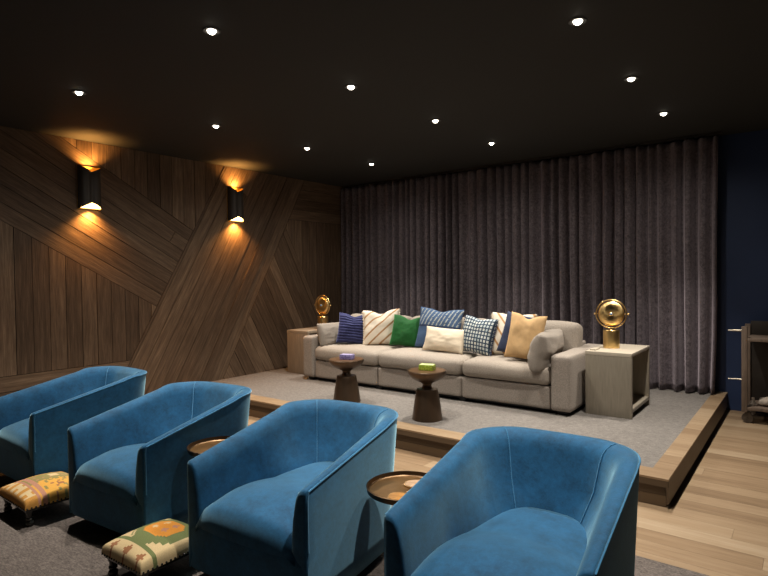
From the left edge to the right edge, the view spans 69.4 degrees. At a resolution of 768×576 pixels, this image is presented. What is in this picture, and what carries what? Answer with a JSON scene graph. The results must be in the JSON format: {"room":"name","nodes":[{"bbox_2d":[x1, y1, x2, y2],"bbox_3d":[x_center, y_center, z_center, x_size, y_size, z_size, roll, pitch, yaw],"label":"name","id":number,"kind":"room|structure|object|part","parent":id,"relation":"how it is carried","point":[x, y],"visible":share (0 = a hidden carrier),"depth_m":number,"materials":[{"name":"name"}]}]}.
{"room":"home theater","nodes":[
{"label":"home theater","id":0,"kind":"room"},
{"bbox_2d":[0,126,344,396],"bbox_3d":[-3.260,-0.052,5.224,0.122,2.800,8.920,0,1,38],"label":"wall","id":1,"kind":"structure","parent":0,"point":[157,280],"depth_m":6.06,"materials":[{"name":"brown wood"}]},
{"bbox_2d":[76,165,100,209],"bbox_3d":[-2.913,-0.996,5.498,0.095,0.424,0.212,0,1,38],"label":"wall sconce","id":2,"kind":"object","parent":1,"relation":"attached to","point":[88,178],"visible":1,"depth_m":5.45,"materials":[{"name":"black metal"}]},
{"bbox_2d":[227,186,243,221],"bbox_3d":[-1.837,-1.041,6.900,0.095,0.424,0.212,0,1,38],"label":"wall sconce","id":3,"kind":"object","parent":1,"relation":"attached to","point":[235,206],"visible":1,"depth_m":6.84,"materials":[{"name":"black metal"}]},
{"bbox_2d":[0,0,767,187],"bbox_3d":[-0.218,-1.496,2.845,7.840,0.100,9.160,0,1,38],"label":"ceiling","id":4,"kind":"structure","parent":0,"point":[515,75],"depth_m":3.85,"materials":[{"name":"black paint"}]},
{"bbox_2d":[71,90,86,94],"bbox_3d":[-2.250,-1.433,4.091,0.100,0.020,0.100,0,1,38],"label":"recessed light","id":5,"kind":"object","parent":4,"relation":"in","point":[77,92],"visible":1,"depth_m":4.08,"materials":[{"name":"grey"}]},
{"bbox_2d":[202,27,220,34],"bbox_3d":[-0.965,-1.431,3.104,0.100,0.020,0.100,0,1,38],"label":"recessed light","id":6,"kind":"object","parent":4,"relation":"in","point":[208,30],"visible":1,"depth_m":3.09,"materials":[{"name":"grey"}]},
{"bbox_2d":[210,124,221,127],"bbox_3d":[-1.526,-1.462,5.034,0.100,0.020,0.100,0,1,38],"label":"recessed light","id":7,"kind":"object","parent":4,"relation":"in","point":[212,125],"visible":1,"depth_m":5.02,"materials":[{"name":"grey"}]},
{"bbox_2d":[344,84,357,89],"bbox_3d":[-0.240,-1.460,4.048,0.100,0.020,0.100,0,1,38],"label":"recessed light","id":8,"kind":"object","parent":4,"relation":"in","point":[349,86],"visible":1,"depth_m":4.03,"materials":[{"name":"grey"}]},
{"bbox_2d":[430,119,440,122],"bbox_3d":[0.460,-1.488,4.960,0.100,0.020,0.100,0,1,38],"label":"recessed light","id":9,"kind":"object","parent":4,"relation":"in","point":[432,120],"visible":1,"depth_m":4.94,"materials":[{"name":"grey"}]},
{"bbox_2d":[568,17,586,25],"bbox_3d":[1.065,-1.457,3.047,0.100,0.020,0.100,0,1,38],"label":"recessed light","id":10,"kind":"object","parent":4,"relation":"in","point":[576,21],"visible":1,"depth_m":3.03,"materials":[{"name":"grey"}]},
{"bbox_2d":[624,76,638,81],"bbox_3d":[1.765,-1.486,3.959,0.100,0.020,0.100,0,1,38],"label":"recessed light","id":11,"kind":"object","parent":4,"relation":"in","point":[631,78],"visible":1,"depth_m":3.94,"materials":[{"name":"grey"}]},
{"bbox_2d":[657,112,669,115],"bbox_3d":[2.437,-1.513,4.835,0.100,0.020,0.100,0,1,38],"label":"recessed light","id":12,"kind":"object","parent":4,"relation":"in","point":[660,113],"visible":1,"depth_m":4.82,"materials":[{"name":"grey"}]},
{"bbox_3d":[1.347,-1.533,6.987,5.000,0.036,0.036,0,1,38],"label":"track","id":13,"kind":"object","parent":4,"relation":"attached to","visible":0},
{"bbox_2d":[341,136,717,393],"bbox_3d":[1.369,-0.223,7.047,4.964,2.576,0.246,0,1,38],"label":"curtain","id":14,"kind":"object","parent":13,"relation":"hanging from","point":[557,239],"visible":0.75,"depth_m":6.43,"materials":[{"name":"fabric"}]},
{"bbox_2d":[248,409,767,575],"bbox_3d":[-0.226,1.403,2.941,7.720,0.100,8.920,0,1,38],"label":"floor","id":15,"kind":"structure","parent":0,"point":[715,523],"depth_m":3.31,"materials":[{"name":"brown wood"}]},
{"bbox_2d":[0,472,708,575],"bbox_3d":[-1.702,1.387,1.987,5.600,0.010,4.812,0,1,38],"label":"area rug","id":16,"kind":"object","parent":15,"relation":"on","point":[59,542],"visible":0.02,"depth_m":2.88,"materials":[{"name":"grey carpet"}]},
{"bbox_2d":[0,471,68,526],"bbox_3d":[-2.072,1.257,3.384,0.413,0.203,0.366,0,1,38],"label":"footstool","id":17,"kind":"object","parent":16,"relation":"on","point":[30,494],"visible":0.85,"depth_m":3.27,"materials":[{"name":"fabric"}]},
{"bbox_3d":[-2.289,1.309,3.373,0.046,0.105,0.046,0,1,38],"label":"leg","id":18,"kind":"part","parent":17,"relation":"part of","materials":[{"name":"brown wood"}]},
{"bbox_3d":[-2.027,1.310,3.172,0.046,0.105,0.046,0,1,38],"label":"leg","id":19,"kind":"part","parent":17,"relation":"part of","materials":[{"name":"brown wood"}]},
{"bbox_3d":[-2.074,1.247,3.382,0.413,0.011,0.361,0,1,38],"label":"nail trim","id":20,"kind":"part","parent":17,"relation":"part of","materials":[{"name":"black metal"}]},
{"bbox_3d":[-2.070,1.254,3.387,0.384,0.030,0.344,0,1,38],"label":"frame","id":21,"kind":"part","parent":17,"relation":"part of","materials":[{"name":"brown wood"}]},
{"bbox_2d":[0,366,146,480],"bbox_3d":[-2.267,0.996,4.094,0.728,0.702,0.899,0,1,37],"label":"armchair","id":22,"kind":"object","parent":16,"relation":"on","point":[35,421],"visible":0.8,"depth_m":3.85,"materials":[{"name":"blue fabric"}]},
{"bbox_2d":[0,418,29,459],"bbox_3d":[-2.320,1.010,4.024,0.600,0.189,0.722,0,1,37],"label":"seat cushion","id":23,"kind":"object","parent":22,"relation":"on","point":[14,432],"depth_m":3.74,"materials":[{"name":"blue fabric"}]},
{"bbox_3d":[-2.504,1.174,3.780,0.720,0.246,0.070,0,1,37],"label":"rail","id":24,"kind":"part","parent":22,"relation":"part of","materials":[{"name":"blue fabric"}]},
{"bbox_2d":[101,518,188,575],"bbox_3d":[-1.096,1.258,2.667,0.345,0.203,0.366,0,1,36],"label":"footstool","id":25,"kind":"object","parent":16,"relation":"on","point":[144,550],"visible":0.9,"depth_m":2.57,"materials":[{"name":"multicoloured fabric"}]},
{"bbox_3d":[-1.285,1.311,2.628,0.046,0.105,0.046,0,1,36],"label":"leg","id":26,"kind":"part","parent":25,"relation":"part of","materials":[{"name":"brown wood"}]},
{"bbox_3d":[-1.098,1.248,2.664,0.345,0.011,0.361,0,1,35],"label":"nail trim","id":27,"kind":"part","parent":25,"relation":"part of","materials":[{"name":"black metal"}]},
{"bbox_3d":[-1.095,1.255,2.669,0.316,0.030,0.344,0,1,35],"label":"frame","id":28,"kind":"part","parent":25,"relation":"part of","materials":[{"name":"brown wood"}]},
{"bbox_2d":[67,381,251,534],"bbox_3d":[-1.285,0.998,3.354,0.728,0.702,0.899,0,1,32],"label":"armchair","id":29,"kind":"object","parent":16,"relation":"on","point":[127,462],"visible":0.84,"depth_m":3.12,"materials":[{"name":"blue fabric"}]},
{"bbox_2d":[73,443,145,505],"bbox_3d":[-1.333,1.012,3.280,0.600,0.189,0.722,0,1,32],"label":"seat cushion","id":30,"kind":"object","parent":29,"relation":"on","point":[108,471],"depth_m":3.03,"materials":[{"name":"blue fabric"}]},
{"bbox_3d":[-1.496,1.176,3.022,0.720,0.246,0.070,0,1,32],"label":"rail","id":31,"kind":"part","parent":29,"relation":"part of","materials":[{"name":"blue fabric"}]},
{"bbox_2d":[187,436,229,456],"bbox_3d":[-0.890,1.095,2.986,0.316,0.511,0.316,0,1,38],"label":"tray table","id":32,"kind":"object","parent":16,"relation":"on","point":[196,448],"visible":0.23,"depth_m":3.03,"materials":[{"name":"brown metal"}]},
{"bbox_2d":[187,399,397,575],"bbox_3d":[-0.380,0.998,2.739,0.728,0.702,0.899,0,1,32],"label":"armchair","id":33,"kind":"object","parent":16,"relation":"on","point":[285,494],"visible":0.99,"depth_m":2.54,"materials":[{"name":"blue fabric"}]},
{"bbox_3d":[-0.590,1.176,2.407,0.720,0.246,0.070,0,1,32],"label":"rail","id":34,"kind":"part","parent":33,"relation":"part of","materials":[{"name":"blue fabric"}]},
{"bbox_2d":[195,461,332,566],"bbox_3d":[-0.427,1.012,2.664,0.600,0.189,0.722,0,1,32],"label":"seat cushion","id":35,"kind":"object","parent":33,"relation":"on","point":[249,511],"depth_m":2.46,"materials":[{"name":"blue fabric"}]},
{"bbox_2d":[366,471,425,504],"bbox_3d":[0.101,1.109,2.460,0.354,0.478,0.354,0,1,38],"label":"tray table","id":36,"kind":"object","parent":16,"relation":"on","point":[379,487],"visible":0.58,"depth_m":2.51,"materials":[{"name":"brown metal"}]},
{"bbox_2d":[387,492,405,499],"bbox_3d":[0.060,0.889,2.360,0.094,0.008,0.096,0,1,38],"label":"coaster","id":37,"kind":"object","parent":36,"relation":"on","point":[395,495],"visible":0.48,"depth_m":2.37,"materials":[{"name":"gold metal"}]},
{"bbox_2d":[404,480,418,488],"bbox_3d":[0.137,0.885,2.506,0.090,0.008,0.098,0,1,38],"label":"coaster","id":38,"kind":"object","parent":36,"relation":"on","point":[410,483],"visible":0.55,"depth_m":2.50,"materials":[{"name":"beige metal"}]},
{"bbox_2d":[384,426,640,575],"bbox_3d":[0.540,0.998,2.111,0.728,0.702,0.899,0,1,35],"label":"armchair","id":39,"kind":"object","parent":16,"relation":"on","point":[503,500],"visible":1,"depth_m":2.17,"materials":[{"name":"blue fabric"}]},
{"bbox_2d":[411,507,586,575],"bbox_3d":[0.489,1.012,2.039,0.600,0.189,0.722,0,1,35],"label":"seat cushion","id":40,"kind":"object","parent":39,"relation":"on","point":[476,541],"depth_m":2.04,"materials":[{"name":"blue fabric"}]},
{"bbox_2d":[211,367,727,506],"bbox_3d":[0.606,1.189,6.024,5.045,0.180,3.007,0,1,38],"label":"platform","id":41,"kind":"object","parent":15,"relation":"on","point":[668,434],"visible":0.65,"depth_m":4.68,"materials":[{"name":"grey carpet"}]},
{"bbox_2d":[287,327,316,373],"bbox_3d":[-0.910,0.816,7.391,0.385,0.555,0.665,0,1,38],"label":"end table","id":42,"kind":"object","parent":41,"relation":"on","point":[294,336],"visible":0.29,"depth_m":7.15,"materials":[{"name":"beige wood"}]},
{"bbox_3d":[-1.101,0.840,7.142,0.383,0.522,0.034,0,1,38],"label":"panel","id":43,"kind":"part","parent":42,"relation":"part of","materials":[{"name":"beige wood"}]},
{"bbox_2d":[314,295,330,323],"bbox_3d":[-0.813,0.316,7.355,0.141,0.444,0.275,-1,1,-27],"label":"table lamp","id":44,"kind":"object","parent":42,"relation":"on","point":[322,304],"visible":0.93,"depth_m":7.31,"materials":[{"name":"gold metal"}]},
{"bbox_2d":[328,357,363,402],"bbox_3d":[-0.371,0.914,5.502,0.353,0.423,0.353,0,1,38],"label":"pedestal table","id":45,"kind":"object","parent":41,"relation":"on","point":[346,385],"visible":0.91,"depth_m":5.40,"materials":[{"name":"brown wood"}]},
{"bbox_2d":[328,358,363,375],"bbox_3d":[-0.373,0.783,5.499,0.353,0.156,0.353,0,1,38],"label":"tabletop","id":46,"kind":"object","parent":45,"relation":"on","point":[346,366],"depth_m":5.39,"materials":[{"name":"brown wood"}]},
{"bbox_2d":[340,354,354,359],"bbox_3d":[-0.364,0.677,5.470,0.128,0.049,0.084,0,1,20],"label":"box","id":47,"kind":"object","parent":45,"relation":"on","point":[342,356],"visible":1,"depth_m":5.43,"materials":[{"name":"purple"}]},
{"bbox_2d":[407,367,446,422],"bbox_3d":[0.372,0.918,4.787,0.339,0.423,0.339,0,1,38],"label":"pedestal table","id":48,"kind":"object","parent":41,"relation":"on","point":[427,406],"visible":0.93,"depth_m":4.69,"materials":[{"name":"brown wood"}]},
{"bbox_2d":[407,370,446,388],"bbox_3d":[0.370,0.787,4.784,0.339,0.156,0.339,0,1,38],"label":"tabletop","id":49,"kind":"object","parent":48,"relation":"on","point":[426,378],"depth_m":4.67,"materials":[{"name":"brown wood"}]},
{"bbox_2d":[419,363,435,370],"bbox_3d":[0.373,0.681,4.779,0.128,0.049,0.084,0,1,26],"label":"box","id":50,"kind":"object","parent":48,"relation":"on","point":[424,366],"visible":1,"depth_m":4.75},
{"bbox_2d":[303,314,601,415],"bbox_3d":[0.612,0.708,6.146,3.265,0.781,1.042,0,1,38],"label":"sofa","id":51,"kind":"object","parent":41,"relation":"on","point":[560,387],"visible":0.63,"depth_m":5.38,"materials":[{"name":"fabric"}]},
{"bbox_3d":[-0.605,0.816,7.091,0.183,0.498,1.030,0,1,38],"label":"armrest","id":52,"kind":"part","parent":51,"relation":"part of","materials":[{"name":"fabric"}]},
{"bbox_2d":[317,322,338,346],"bbox_3d":[-0.584,0.558,6.801,0.551,0.273,0.188,-2,2,-43],"label":"throw pillow","id":53,"kind":"object","parent":51,"relation":"on","point":[327,333],"visible":0.52,"depth_m":6.64,"materials":[{"name":"grey fabric"}]},
{"bbox_3d":[-0.206,0.957,6.672,0.953,0.215,0.815,0,1,38],"label":"seat","id":54,"kind":"part","parent":51,"relation":"part of","materials":[{"name":"fabric"}]},
{"bbox_2d":[336,312,363,343],"bbox_3d":[-0.371,0.488,6.652,0.399,0.389,0.188,-1,1,10],"label":"throw pillow","id":55,"kind":"object","parent":51,"relation":"on","point":[350,330],"visible":0.92,"depth_m":6.59,"materials":[{"name":"blue fabric"}]},
{"bbox_2d":[315,343,407,365],"bbox_3d":[-0.229,0.759,6.642,0.951,0.197,0.804,0,1,38],"label":"seat cushion","id":56,"kind":"object","parent":51,"relation":"on","point":[370,353],"depth_m":6.39,"materials":[{"name":"fabric"}]},
{"bbox_2d":[362,309,400,344],"bbox_3d":[-0.028,0.463,6.537,0.484,0.435,0.194,-1,1,3],"label":"throw pillow","id":57,"kind":"object","parent":51,"relation":"on","point":[378,328],"visible":0.74,"depth_m":6.48,"materials":[{"name":"beige fabric"}]},
{"bbox_2d":[351,314,412,319],"bbox_3d":[-0.050,0.495,6.872,0.942,0.366,0.278,0,1,38],"label":"cushion","id":58,"kind":"object","parent":51,"relation":"on","point":[354,315],"depth_m":6.80,"materials":[{"name":"fabric"}]},
{"bbox_2d":[389,314,422,347],"bbox_3d":[0.278,0.493,6.339,0.436,0.374,0.188,0,1,28],"label":"throw pillow","id":59,"kind":"object","parent":51,"relation":"on","point":[404,331],"visible":0.84,"depth_m":6.29,"materials":[{"name":"green fabric"}]},
{"bbox_3d":[0.588,0.958,6.063,1.032,0.215,0.815,0,1,38],"label":"seat","id":60,"kind":"part","parent":51,"relation":"part of","materials":[{"name":"fabric"}]},
{"bbox_2d":[379,346,481,374],"bbox_3d":[0.565,0.760,6.033,1.030,0.197,0.804,0,1,38],"label":"seat cushion","id":61,"kind":"object","parent":51,"relation":"on","point":[399,360],"depth_m":5.76,"materials":[{"name":"fabric"}]},
{"bbox_2d":[414,307,463,346],"bbox_3d":[0.605,0.446,6.102,0.553,0.468,0.206,0,1,30],"label":"throw pillow","id":62,"kind":"object","parent":51,"relation":"on","point":[452,319],"visible":0.62,"depth_m":6.08,"materials":[{"name":"fabric"}]},
{"bbox_2d":[422,326,463,354],"bbox_3d":[0.637,0.548,5.856,0.496,0.273,0.168,0,1,38],"label":"throw pillow","id":63,"kind":"object","parent":51,"relation":"on","point":[436,339],"visible":1,"depth_m":5.79,"materials":[{"name":"beige fabric"}]},
{"bbox_2d":[411,316,485,329],"bbox_3d":[0.742,0.497,6.263,1.026,0.368,0.280,0,1,38],"label":"cushion","id":64,"kind":"object","parent":51,"relation":"on","point":[462,324],"depth_m":6.05,"materials":[{"name":"fabric"}]},
{"bbox_2d":[462,315,498,355],"bbox_3d":[0.962,0.483,5.689,0.462,0.402,0.171,0,2,44],"label":"throw pillow","id":65,"kind":"object","parent":51,"relation":"on","point":[479,334],"visible":0.91,"depth_m":5.61,"materials":[{"name":"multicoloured fabric"}]},
{"bbox_2d":[462,354,550,384],"bbox_3d":[1.334,0.762,5.443,0.888,0.197,0.804,0,1,38],"label":"seat cushion","id":66,"kind":"object","parent":51,"relation":"on","point":[494,369],"depth_m":5.17,"materials":[{"name":"fabric"}]},
{"bbox_3d":[1.356,0.960,5.473,0.890,0.215,0.815,0,1,38],"label":"seat","id":67,"kind":"part","parent":51,"relation":"part of","materials":[{"name":"fabric"}]},
{"bbox_2d":[496,311,531,351],"bbox_3d":[1.302,0.456,5.366,0.421,0.460,0.163,0,1,38],"label":"throw pillow","id":68,"kind":"object","parent":51,"relation":"on","point":[502,345],"visible":0.3,"depth_m":5.40,"materials":[{"name":"blue fabric"}]},
{"bbox_2d":[491,312,537,354],"bbox_3d":[1.286,0.464,5.550,0.498,0.436,0.201,0,1,25],"label":"throw pillow","id":69,"kind":"object","parent":51,"relation":"on","point":[501,317],"visible":0.2,"depth_m":5.56,"materials":[{"name":"beige fabric"}]},
{"bbox_2d":[504,312,547,358],"bbox_3d":[1.327,0.457,5.204,0.368,0.464,0.187,0,1,38],"label":"throw pillow","id":70,"kind":"object","parent":51,"relation":"on","point":[522,331],"visible":0.73,"depth_m":5.17,"materials":[{"name":"fabric"}]},
{"bbox_2d":[527,329,563,372],"bbox_3d":[1.510,0.571,5.150,0.276,0.339,0.664,0,1,38],"label":"throw pillow","id":71,"kind":"object","parent":51,"relation":"on","point":[547,343],"visible":0.84,"depth_m":4.90,"materials":[{"name":"grey fabric"}]},
{"bbox_2d":[544,320,582,351],"bbox_3d":[1.533,0.499,5.656,0.939,0.364,0.279,0,1,38],"label":"cushion","id":72,"kind":"object","parent":51,"relation":"on","point":[572,331],"depth_m":5.35,"materials":[{"name":"fabric"}]},
{"bbox_3d":[1.840,0.820,5.215,0.183,0.497,1.030,0,1,38],"label":"armrest","id":73,"kind":"part","parent":51,"relation":"part of","materials":[{"name":"fabric"}]},
{"bbox_2d":[585,344,649,418],"bbox_3d":[2.132,0.823,5.043,0.386,0.555,0.665,0,1,38],"label":"end table","id":74,"kind":"object","parent":41,"relation":"on","point":[617,381],"visible":0.94,"depth_m":4.82,"materials":[{"name":"beige wood"}]},
{"bbox_3d":[1.941,0.847,4.794,0.384,0.522,0.034,0,1,38],"label":"panel","id":75,"kind":"part","parent":74,"relation":"part of","materials":[{"name":"beige wood"}]},
{"bbox_2d":[594,299,628,348],"bbox_3d":[2.075,0.323,5.063,0.141,0.444,0.275,-2,2,-39],"label":"table lamp","id":76,"kind":"object","parent":74,"relation":"on","point":[610,313],"visible":1,"depth_m":5.03,"materials":[{"name":"gold metal"}]},
{"bbox_3d":[2.324,0.831,5.293,0.384,0.522,0.034,0,1,38],"label":"panel","id":77,"kind":"part","parent":74,"relation":"part of","materials":[{"name":"beige wood"}]},
{"bbox_2d":[633,395,648,411],"bbox_3d":[2.135,1.034,5.048,0.382,0.032,0.594,0,1,38],"label":"shelf","id":78,"kind":"object","parent":74,"relation":"attached to","point":[638,400],"depth_m":5.05,"materials":[{"name":"beige wood"}]},
{"bbox_2d":[728,321,767,422],"bbox_3d":[3.744,0.790,5.095,0.960,0.930,0.400,0,1,38],"label":"bar cart","id":79,"kind":"object","parent":15,"relation":"on","point":[754,336],"visible":0.97,"depth_m":5.37,"materials":[{"name":"brown wood"}]},
{"bbox_3d":[3.358,0.756,5.166,0.045,0.795,0.045,0,1,38],"label":"post","id":80,"kind":"part","parent":79,"relation":"part of","materials":[{"name":"brown wood"}]},
{"bbox_3d":[3.574,0.748,5.448,0.045,0.795,0.045,0,1,38],"label":"post","id":81,"kind":"part","parent":79,"relation":"part of","materials":[{"name":"brown wood"}]},
{"bbox_2d":[749,397,756,405],"bbox_3d":[3.465,1.062,5.204,0.068,0.078,0.068,0,1,38],"label":"stopper","id":82,"kind":"object","parent":79,"relation":"on","point":[752,402],"visible":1,"depth_m":5.19,"materials":[{"name":"glass"}]},
{"bbox_2d":[747,400,767,411],"bbox_3d":[3.790,1.115,5.069,0.758,0.030,0.394,0,1,38],"label":"shelf","id":83,"kind":"object","parent":79,"relation":"attached to","point":[761,408],"depth_m":5.12,"materials":[{"name":"brown wood"}]},
{"bbox_2d":[747,334,767,341],"bbox_3d":[3.782,0.475,5.056,0.758,0.030,0.394,0,1,38],"label":"shelf","id":84,"kind":"object","parent":79,"relation":"attached to","point":[750,337],"depth_m":5.16,"materials":[{"name":"brown wood"}]},
{"bbox_3d":[3.893,0.388,5.201,0.758,0.134,0.020,0,1,38],"label":"gallery panel","id":85,"kind":"part","parent":79,"relation":"part of","materials":[{"name":"metal"}]},
{"bbox_3d":[3.898,0.790,5.209,0.758,0.608,0.012,0,1,38],"label":"panel","id":86,"kind":"part","parent":79,"relation":"part of","materials":[{"name":"glass"}]},
{"bbox_2d":[758,397,767,405],"bbox_3d":[3.600,1.056,5.150,0.200,0.070,0.120,0,1,38],"label":"folded cloth","id":87,"kind":"object","parent":79,"relation":"on","point":[762,400],"visible":1,"depth_m":5.15,"materials":[{"name":"white fabric"}]},
{"bbox_2d":[351,129,767,413],"bbox_3d":[2.506,-0.107,6.497,7.720,2.900,0.120,0,1,38],"label":"wall","id":88,"kind":"structure","parent":0,"point":[742,193],"depth_m":5.59,"materials":[{"name":"blue paint"}]}
]}

